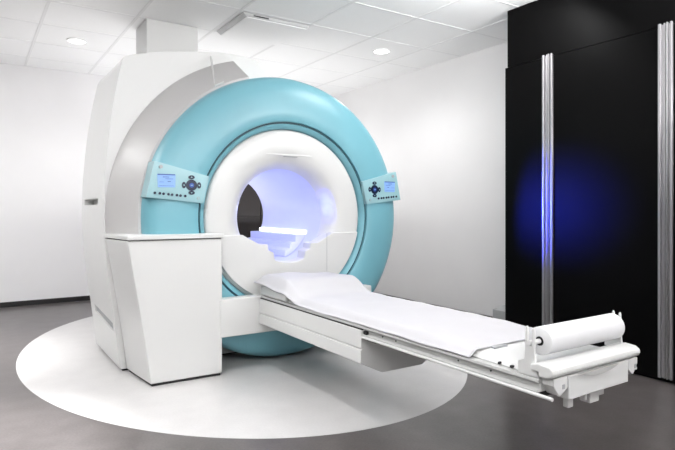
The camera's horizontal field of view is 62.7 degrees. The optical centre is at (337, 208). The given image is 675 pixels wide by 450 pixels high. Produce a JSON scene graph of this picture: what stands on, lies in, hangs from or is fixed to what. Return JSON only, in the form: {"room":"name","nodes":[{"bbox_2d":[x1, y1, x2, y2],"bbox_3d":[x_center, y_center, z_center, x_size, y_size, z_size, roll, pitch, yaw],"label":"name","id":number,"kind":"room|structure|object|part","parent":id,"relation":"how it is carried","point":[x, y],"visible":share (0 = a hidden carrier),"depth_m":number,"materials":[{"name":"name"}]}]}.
{"room":"radiology room","nodes":[
{"label":"radiology room","id":0,"kind":"room"},
{"bbox_2d":[0,63,104,302],"bbox_3d":[-2.968,-0.310,6.727,6.450,2.820,0.100,0,0,-33],"label":"wall","id":1,"kind":"structure","parent":0,"point":[45,114],"depth_m":6.38,"materials":[{"name":"paint"}]},
{"bbox_2d":[0,295,89,307],"bbox_3d":[-2.938,1.073,6.680,6.250,0.055,0.012,0,0,-33],"label":"baseboard","id":2,"kind":"structure","parent":1,"relation":"attached to","point":[77,298],"depth_m":6.38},
{"bbox_2d":[0,0,535,95],"bbox_3d":[-0.546,-1.680,3.054,6.450,0.120,8.900,0,0,-33],"label":"ceiling","id":3,"kind":"structure","parent":0,"point":[471,15],"depth_m":5.13,"materials":[{"name":"tile"}]},
{"bbox_2d":[66,38,86,43],"bbox_3d":[-2.514,-1.613,5.338,0.176,0.011,0.176,0,0,-33],"label":"recessed light","id":4,"kind":"object","parent":3,"relation":"in","point":[70,40],"visible":1,"depth_m":5.33,"materials":[{"name":"glass"}]},
{"bbox_2d":[136,18,197,53],"bbox_3d":[-1.532,-1.369,4.973,0.449,0.495,0.360,0,0,-33],"label":"duct","id":5,"kind":"object","parent":3,"relation":"attached to","point":[152,35],"visible":0.48,"depth_m":4.81,"materials":[{"name":"plastic"}]},
{"bbox_2d":[0,0,517,88],"bbox_3d":[-0.546,-1.620,3.054,6.250,0.006,8.700,0,0,-33],"label":"grid","id":6,"kind":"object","parent":3,"relation":"attached to","point":[40,23],"depth_m":5.09,"materials":[{"name":"white metal"}]},
{"bbox_2d":[217,12,308,44],"bbox_3d":[-0.677,-1.598,4.969,0.627,0.036,0.610,0,0,-33],"label":"ceiling vent","id":7,"kind":"object","parent":3,"relation":"in","point":[246,26],"visible":1,"depth_m":4.89,"materials":[{"name":"metal"}]},
{"bbox_3d":[-0.677,-1.602,4.969,0.627,0.028,0.610,0,0,-33],"label":"frame","id":8,"kind":"part","parent":7,"relation":"part of","materials":[{"name":"metal"}]},
{"bbox_2d":[373,48,389,53],"bbox_3d":[0.453,-1.613,5.689,0.176,0.011,0.176,0,0,-33],"label":"recessed light","id":9,"kind":"object","parent":3,"relation":"in","point":[381,50],"visible":1,"depth_m":5.69,"materials":[{"name":"glass"}]},
{"bbox_2d":[0,300,674,449],"bbox_3d":[-0.546,1.150,3.054,6.450,0.100,8.900,0,0,-33],"label":"floor","id":10,"kind":"structure","parent":0,"point":[59,389],"depth_m":3.05,"materials":[{"name":"plastic"}]},
{"bbox_2d":[82,51,399,385],"bbox_3d":[-0.841,-0.031,4.641,2.254,2.262,1.765,0,0,-33],"label":"scanner","id":11,"kind":"object","parent":10,"relation":"on","point":[175,140],"visible":0.91,"depth_m":3.83,"materials":[{"name":"plastic"}]},
{"bbox_2d":[97,307,112,327],"bbox_3d":[-1.684,0.789,4.052,0.025,0.090,0.630,0,0,-33],"label":"vent grille","id":12,"kind":"object","parent":11,"relation":"attached to","point":[104,317],"depth_m":4.02,"materials":[{"name":"grey plastic"}]},
{"bbox_3d":[-1.064,-0.169,3.639,0.413,0.268,0.146,0,0,-31],"label":"control panel","id":13,"kind":"part","parent":11,"relation":"part of","materials":[{"name":"teal plastic"}]},
{"bbox_3d":[-0.880,-0.980,3.949,0.072,0.269,0.218,0,0,-33],"label":"bracket rod","id":14,"kind":"part","parent":11,"relation":"part of","materials":[{"name":"white plastic"}]},
{"bbox_3d":[-0.381,0.433,4.110,1.216,0.497,0.118,0,0,-33],"label":"docking panel","id":15,"kind":"part","parent":11,"relation":"part of","materials":[{"name":"white plastic"}]},
{"bbox_3d":[0.322,-0.169,4.552,0.413,0.268,0.146,0,0,-36],"label":"control panel","id":16,"kind":"part","parent":11,"relation":"part of","materials":[{"name":"teal plastic"}]},
{"bbox_2d":[259,285,639,407],"bbox_3d":[0.344,0.635,3.012,0.623,0.429,2.320,0,0,-33],"label":"table","id":17,"kind":"object","parent":11,"relation":"attached to","point":[584,372],"visible":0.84,"depth_m":2.22,"materials":[{"name":"white plastic"}]},
{"bbox_2d":[254,272,532,357],"bbox_3d":[0.226,0.521,3.174,0.630,0.152,1.955,0,0,-33],"label":"sheet","id":18,"kind":"object","parent":17,"relation":"on","point":[341,296],"visible":1,"depth_m":2.92,"materials":[{"name":"white fabric"}]},
{"bbox_3d":[0.106,0.621,2.876,0.057,0.047,2.225,0,0,-33],"label":"rail","id":19,"kind":"part","parent":17,"relation":"part of","materials":[{"name":"white plastic"}]},
{"bbox_3d":[0.426,0.648,2.333,0.013,0.013,1.095,0,0,-33],"label":"guide rod","id":20,"kind":"part","parent":17,"relation":"part of","materials":[{"name":"white plastic"}]},
{"bbox_3d":[0.841,0.584,2.258,0.527,0.024,0.375,0,0,-33],"label":"foot plate","id":21,"kind":"part","parent":17,"relation":"part of","materials":[{"name":"white plastic"}]},
{"bbox_2d":[527,313,624,354],"bbox_3d":[0.919,0.480,2.130,0.570,0.102,0.102,0,0,-33],"label":"paper roll","id":22,"kind":"object","parent":17,"relation":"on","point":[562,336],"visible":0.95,"depth_m":2.07,"materials":[{"name":"white paper"}]},
{"bbox_2d":[237,184,262,237],"bbox_3d":[-0.961,0.225,7.679,1.350,1.750,0.480,0,0,-33],"label":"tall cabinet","id":23,"kind":"object","parent":10,"relation":"on","point":[249,211],"visible":0.1,"depth_m":7.28,"materials":[{"name":"black"}]},
{"bbox_3d":[-1.215,-0.270,7.256,0.440,0.740,0.024,0,0,-33],"label":"door","id":24,"kind":"part","parent":23,"relation":"part of","materials":[{"name":"black"}]},
{"bbox_3d":[-1.215,0.580,7.256,0.440,0.920,0.024,0,0,-33],"label":"door","id":25,"kind":"part","parent":23,"relation":"part of","materials":[{"name":"black"}]},
{"bbox_3d":[-0.842,-0.270,7.503,0.440,0.740,0.024,0,0,-33],"label":"door","id":26,"kind":"part","parent":23,"relation":"part of","materials":[{"name":"black"}]},
{"bbox_2d":[493,305,504,319],"bbox_3d":[1.604,1.020,5.292,0.165,0.159,0.170,0,0,-33],"label":"box","id":27,"kind":"object","parent":10,"relation":"on","point":[499,312],"visible":0.27,"depth_m":5.27,"materials":[{"name":"plastic"}]},
{"bbox_2d":[505,0,674,383],"bbox_3d":[2.464,-0.258,3.504,0.724,2.715,2.937,0,0,-33],"label":"wall panel","id":28,"kind":"object","parent":10,"relation":"on","point":[590,84],"visible":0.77,"depth_m":3.90,"materials":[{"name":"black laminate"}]},
{"bbox_3d":[1.498,-0.035,4.383,0.026,2.230,0.405,0,0,-33],"label":"door","id":29,"kind":"part","parent":28,"relation":"part of","materials":[{"name":"black laminate"}]},
{"bbox_3d":[1.847,-0.035,3.853,0.026,2.230,0.847,0,0,-33],"label":"door","id":30,"kind":"part","parent":28,"relation":"part of","materials":[{"name":"black laminate"}]},
{"bbox_3d":[2.317,-0.035,3.140,0.026,2.230,0.847,0,0,-33],"label":"door","id":31,"kind":"part","parent":28,"relation":"part of","materials":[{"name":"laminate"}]},
{"bbox_2d":[333,42,507,316],"bbox_3d":[2.104,-0.310,4.801,0.100,2.820,8.700,0,0,-33],"label":"wall","id":32,"kind":"structure","parent":0,"point":[440,127],"depth_m":6.07,"materials":[{"name":"paint"}]},
{"bbox_2d":[374,292,492,317],"bbox_3d":[2.061,1.091,4.766,0.012,0.018,8.688,0,0,-33],"label":"baseboard","id":33,"kind":"structure","parent":32,"relation":"attached to","point":[374,292],"depth_m":6.21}
]}

